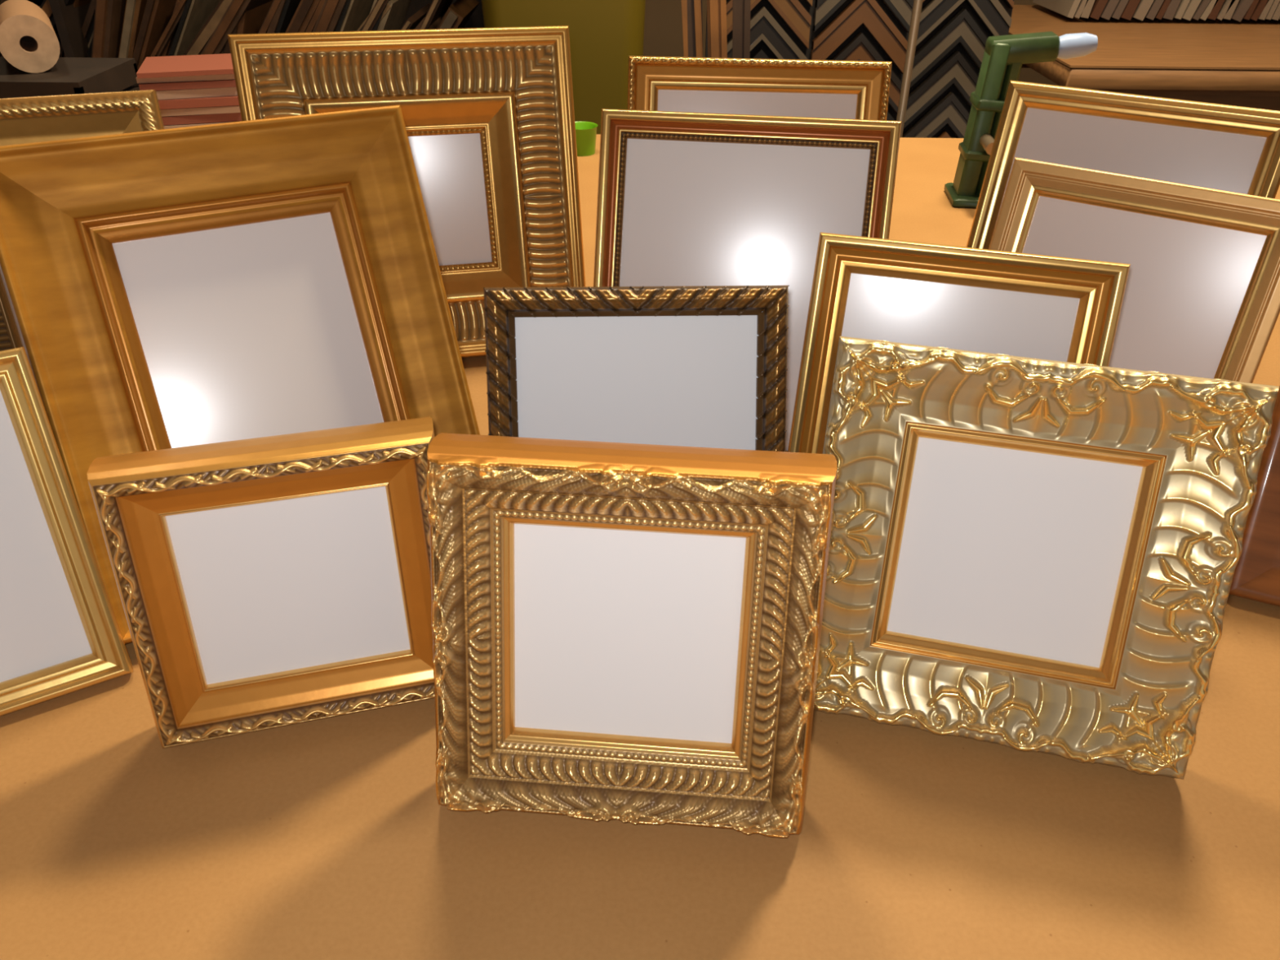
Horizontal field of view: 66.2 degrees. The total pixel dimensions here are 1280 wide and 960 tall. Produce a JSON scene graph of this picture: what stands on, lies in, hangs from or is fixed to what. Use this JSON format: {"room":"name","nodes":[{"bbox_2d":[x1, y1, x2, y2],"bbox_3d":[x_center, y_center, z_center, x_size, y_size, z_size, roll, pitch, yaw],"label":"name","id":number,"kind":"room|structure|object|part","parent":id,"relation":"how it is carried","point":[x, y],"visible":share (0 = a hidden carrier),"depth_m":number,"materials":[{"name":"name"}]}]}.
{"room":"service shop","nodes":[
{"label":"service shop","id":0,"kind":"room"},
{"bbox_2d":[643,0,1059,85],"bbox_3d":[0.024,-2.274,3.352,6.400,2.650,0.100,1,33,0],"label":"wall","id":1,"kind":"structure","parent":0,"point":[663,25],"depth_m":3.68,"materials":[{"name":"paint"}]},
{"bbox_3d":[-0.007,0.685,1.345,6.400,0.100,6.700,1,33,0],"label":"floor","id":2,"kind":"structure","parent":0,"visible":0},
{"bbox_2d":[0,0,484,85],"bbox_3d":[-1.249,-1.034,2.350,1.880,1.650,0.450,1,33,0],"label":"shelf","id":3,"kind":"object","parent":2,"relation":"on","point":[138,29],"visible":0.2,"depth_m":2.17,"materials":[{"name":"brown wood"}]},
{"bbox_2d":[481,0,645,134],"bbox_3d":[-0.139,-0.552,2.090,0.320,1.150,0.360,1,33,0],"label":"plastic bin","id":4,"kind":"object","parent":2,"relation":"on","point":[603,34],"visible":0.02,"depth_m":1.74,"materials":[{"name":"yellow"}]},
{"bbox_2d":[0,134,1279,959],"bbox_3d":[-0.004,0.373,0.908,2.700,0.900,1.810,1,33,0],"label":"workbench","id":5,"kind":"object","parent":2,"relation":"on","point":[331,837],"visible":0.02,"depth_m":0.42,"materials":[{"name":"wood"}]},
{"bbox_2d":[0,274,22,351],"bbox_3d":[-0.383,-0.018,0.505,0.135,0.189,0.069,-14,36,-21],"label":"picture frame","id":6,"kind":"object","parent":5,"relation":"on","point":[10,339],"visible":0.13,"depth_m":0.51,"materials":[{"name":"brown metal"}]},
{"bbox_2d":[0,346,133,715],"bbox_3d":[-0.331,0.036,0.451,0.134,0.159,0.072,-18,37,-26],"label":"picture frame","id":7,"kind":"object","parent":5,"relation":"on","point":[60,634],"visible":1,"depth_m":0.47,"materials":[{"name":"gold metal"}]},
{"bbox_2d":[0,56,139,98],"bbox_3d":[-0.855,-0.495,1.307,0.320,0.100,0.160,1,33,0],"label":"box","id":8,"kind":"object","parent":5,"relation":"on","point":[69,75],"visible":0.26,"depth_m":1.26,"materials":[{"name":"brown cardboard"}]},
{"bbox_2d":[0,0,59,72],"bbox_3d":[-0.811,-0.588,1.296,0.068,0.068,0.160,-17,37,-25],"label":"paper roll","id":9,"kind":"object","parent":8,"relation":"on","point":[29,42],"visible":1,"depth_m":1.24,"materials":[{"name":"brown paper"}]},
{"bbox_2d":[0,89,164,403],"bbox_3d":[-0.402,-0.108,0.606,0.240,0.228,0.085,-11,35,-17],"label":"picture frame","id":10,"kind":"object","parent":5,"relation":"on","point":[23,120],"visible":0.09,"depth_m":0.59,"materials":[{"name":"gold metal"}]},
{"bbox_3d":[-0.401,-0.107,0.605,0.240,0.234,0.019,-11,18,-17],"label":"moulding","id":11,"kind":"part","parent":10,"relation":"part of","materials":[{"name":"gold metal"}]},
{"bbox_2d":[136,53,241,128],"bbox_3d":[-0.577,-0.488,1.288,0.124,0.113,0.117,-9,35,-15],"label":"stack","id":12,"kind":"object","parent":5,"relation":"on","point":[193,90],"visible":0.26,"depth_m":1.23,"materials":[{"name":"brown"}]},
{"bbox_2d":[0,105,479,644],"bbox_3d":[-0.205,-0.063,0.536,0.212,0.232,0.137,-16,37,-24],"label":"picture frame","id":13,"kind":"object","parent":5,"relation":"on","point":[227,282],"visible":0.66,"depth_m":0.53,"materials":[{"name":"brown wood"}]},
{"bbox_2d":[87,417,435,747],"bbox_3d":[-0.160,0.047,0.457,0.143,0.137,0.066,-8,34,-13],"label":"picture frame","id":14,"kind":"object","parent":5,"relation":"on","point":[277,580],"visible":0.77,"depth_m":0.45,"materials":[{"name":"gold metal"}]},
{"bbox_2d":[227,25,586,357],"bbox_3d":[-0.168,-0.216,0.762,0.243,0.240,0.092,-7,34,-11],"label":"picture frame","id":15,"kind":"object","parent":5,"relation":"on","point":[488,113],"visible":0.56,"depth_m":0.75,"materials":[{"name":"gold metal"}]},
{"bbox_2d":[574,121,597,156],"bbox_3d":[-0.079,-0.460,1.325,0.045,0.036,0.045,1,33,0],"label":"plastic cup","id":16,"kind":"object","parent":5,"relation":"on","point":[585,131],"visible":0.7,"depth_m":1.31,"materials":[{"name":"green plastic"}]},
{"bbox_2d":[426,432,837,837],"bbox_3d":[-0.006,0.068,0.407,0.160,0.160,0.076,3,33,4],"label":"picture frame","id":17,"kind":"object","parent":5,"relation":"on","point":[631,633],"visible":1,"depth_m":0.40,"materials":[{"name":"gold metal"}]},
{"bbox_2d":[483,284,789,451],"bbox_3d":[-0.001,-0.008,0.508,0.152,0.173,0.086,-1,33,-2],"label":"picture frame","id":18,"kind":"object","parent":5,"relation":"on","point":[683,366],"visible":0.49,"depth_m":0.50,"materials":[{"name":"brown metal"}]},
{"bbox_2d":[593,108,902,452],"bbox_3d":[0.062,-0.117,0.639,0.186,0.216,0.096,5,33,6],"label":"picture frame","id":19,"kind":"object","parent":5,"relation":"on","point":[685,198],"visible":0.47,"depth_m":0.63,"materials":[{"name":"gold metal"}]},
{"bbox_2d":[627,55,892,120],"bbox_3d":[0.085,-0.199,0.756,0.192,0.224,0.082,3,33,3],"label":"picture frame","id":20,"kind":"object","parent":5,"relation":"on","point":[807,88],"visible":0.27,"depth_m":0.73,"materials":[{"name":"gold metal"}]},
{"bbox_2d":[787,231,1130,453],"bbox_3d":[0.161,-0.027,0.532,0.154,0.184,0.084,10,34,13],"label":"picture frame","id":21,"kind":"object","parent":5,"relation":"on","point":[968,299],"visible":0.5,"depth_m":0.52,"materials":[{"name":"gold metal"}]},
{"bbox_2d":[944,31,1097,208],"bbox_3d":[0.433,-0.405,1.111,0.129,0.187,0.095,4,33,5],"label":"vise","id":22,"kind":"object","parent":5,"relation":"on","point":[1004,56],"visible":0.87,"depth_m":1.09,"materials":[{"name":"green metal"}]},
{"bbox_2d":[813,336,1279,779],"bbox_3d":[0.169,0.035,0.447,0.180,0.173,0.087,9,34,12],"label":"picture frame","id":23,"kind":"object","parent":5,"relation":"on","point":[1025,553],"visible":0.97,"depth_m":0.45,"materials":[{"name":"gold metal"}]},
{"bbox_2d":[965,80,1279,249],"bbox_3d":[0.321,-0.150,0.690,0.181,0.218,0.082,19,37,26],"label":"picture frame","id":24,"kind":"object","parent":5,"relation":"on","point":[1215,146],"visible":0.3,"depth_m":0.66,"materials":[{"name":"gold metal"}]},
{"bbox_2d":[988,157,1279,382],"bbox_3d":[0.282,-0.078,0.600,0.163,0.197,0.078,21,38,28],"label":"picture frame","id":25,"kind":"object","parent":5,"relation":"on","point":[1202,296],"visible":0.43,"depth_m":0.57,"materials":[{"name":"gold metal"}]},
{"bbox_2d":[1229,386,1279,606],"bbox_3d":[0.438,-0.032,0.514,0.180,0.216,0.123,14,36,20],"label":"picture frame","id":26,"kind":"object","parent":5,"relation":"on","point":[1256,575],"visible":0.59,"depth_m":0.55,"materials":[{"name":"brown wood"}]},
{"bbox_2d":[680,0,751,58],"bbox_3d":[0.170,-0.531,2.092,0.089,1.123,0.243,-19,38,-27],"label":"trim","id":27,"kind":"structure","parent":2,"relation":"on","point":[691,10],"depth_m":1.90,"materials":[{"name":"brown wood"}]},
{"bbox_2d":[705,0,1013,137],"bbox_3d":[0.474,-0.881,2.285,0.660,1.592,0.331,1,33,0],"label":"sample","id":28,"kind":"object","parent":2,"relation":"on","point":[953,35],"visible":0.13,"depth_m":2.13,"materials":[{"name":"black wood"}]},
{"bbox_2d":[896,0,922,137],"bbox_3d":[0.415,-0.624,1.525,0.260,1.900,0.260,1,33,0],"label":"stand pole","id":29,"kind":"object","parent":2,"relation":"on","point":[917,7],"visible":0.11,"depth_m":1.51,"materials":[{"name":"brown wood"}]},
{"bbox_2d":[1008,0,1279,111],"bbox_3d":[1.668,-0.736,2.417,1.680,1.130,0.830,1,33,0],"label":"workbench","id":30,"kind":"object","parent":2,"relation":"on","point":[1227,52],"visible":0.3,"depth_m":2.07,"materials":[{"name":"brown wood"}]},
{"bbox_3d":[1.667,-0.638,2.482,1.676,0.896,0.826,1,33,0],"label":"bench frame","id":31,"kind":"part","parent":30,"relation":"part of","materials":[{"name":"brown wood"}]}
]}

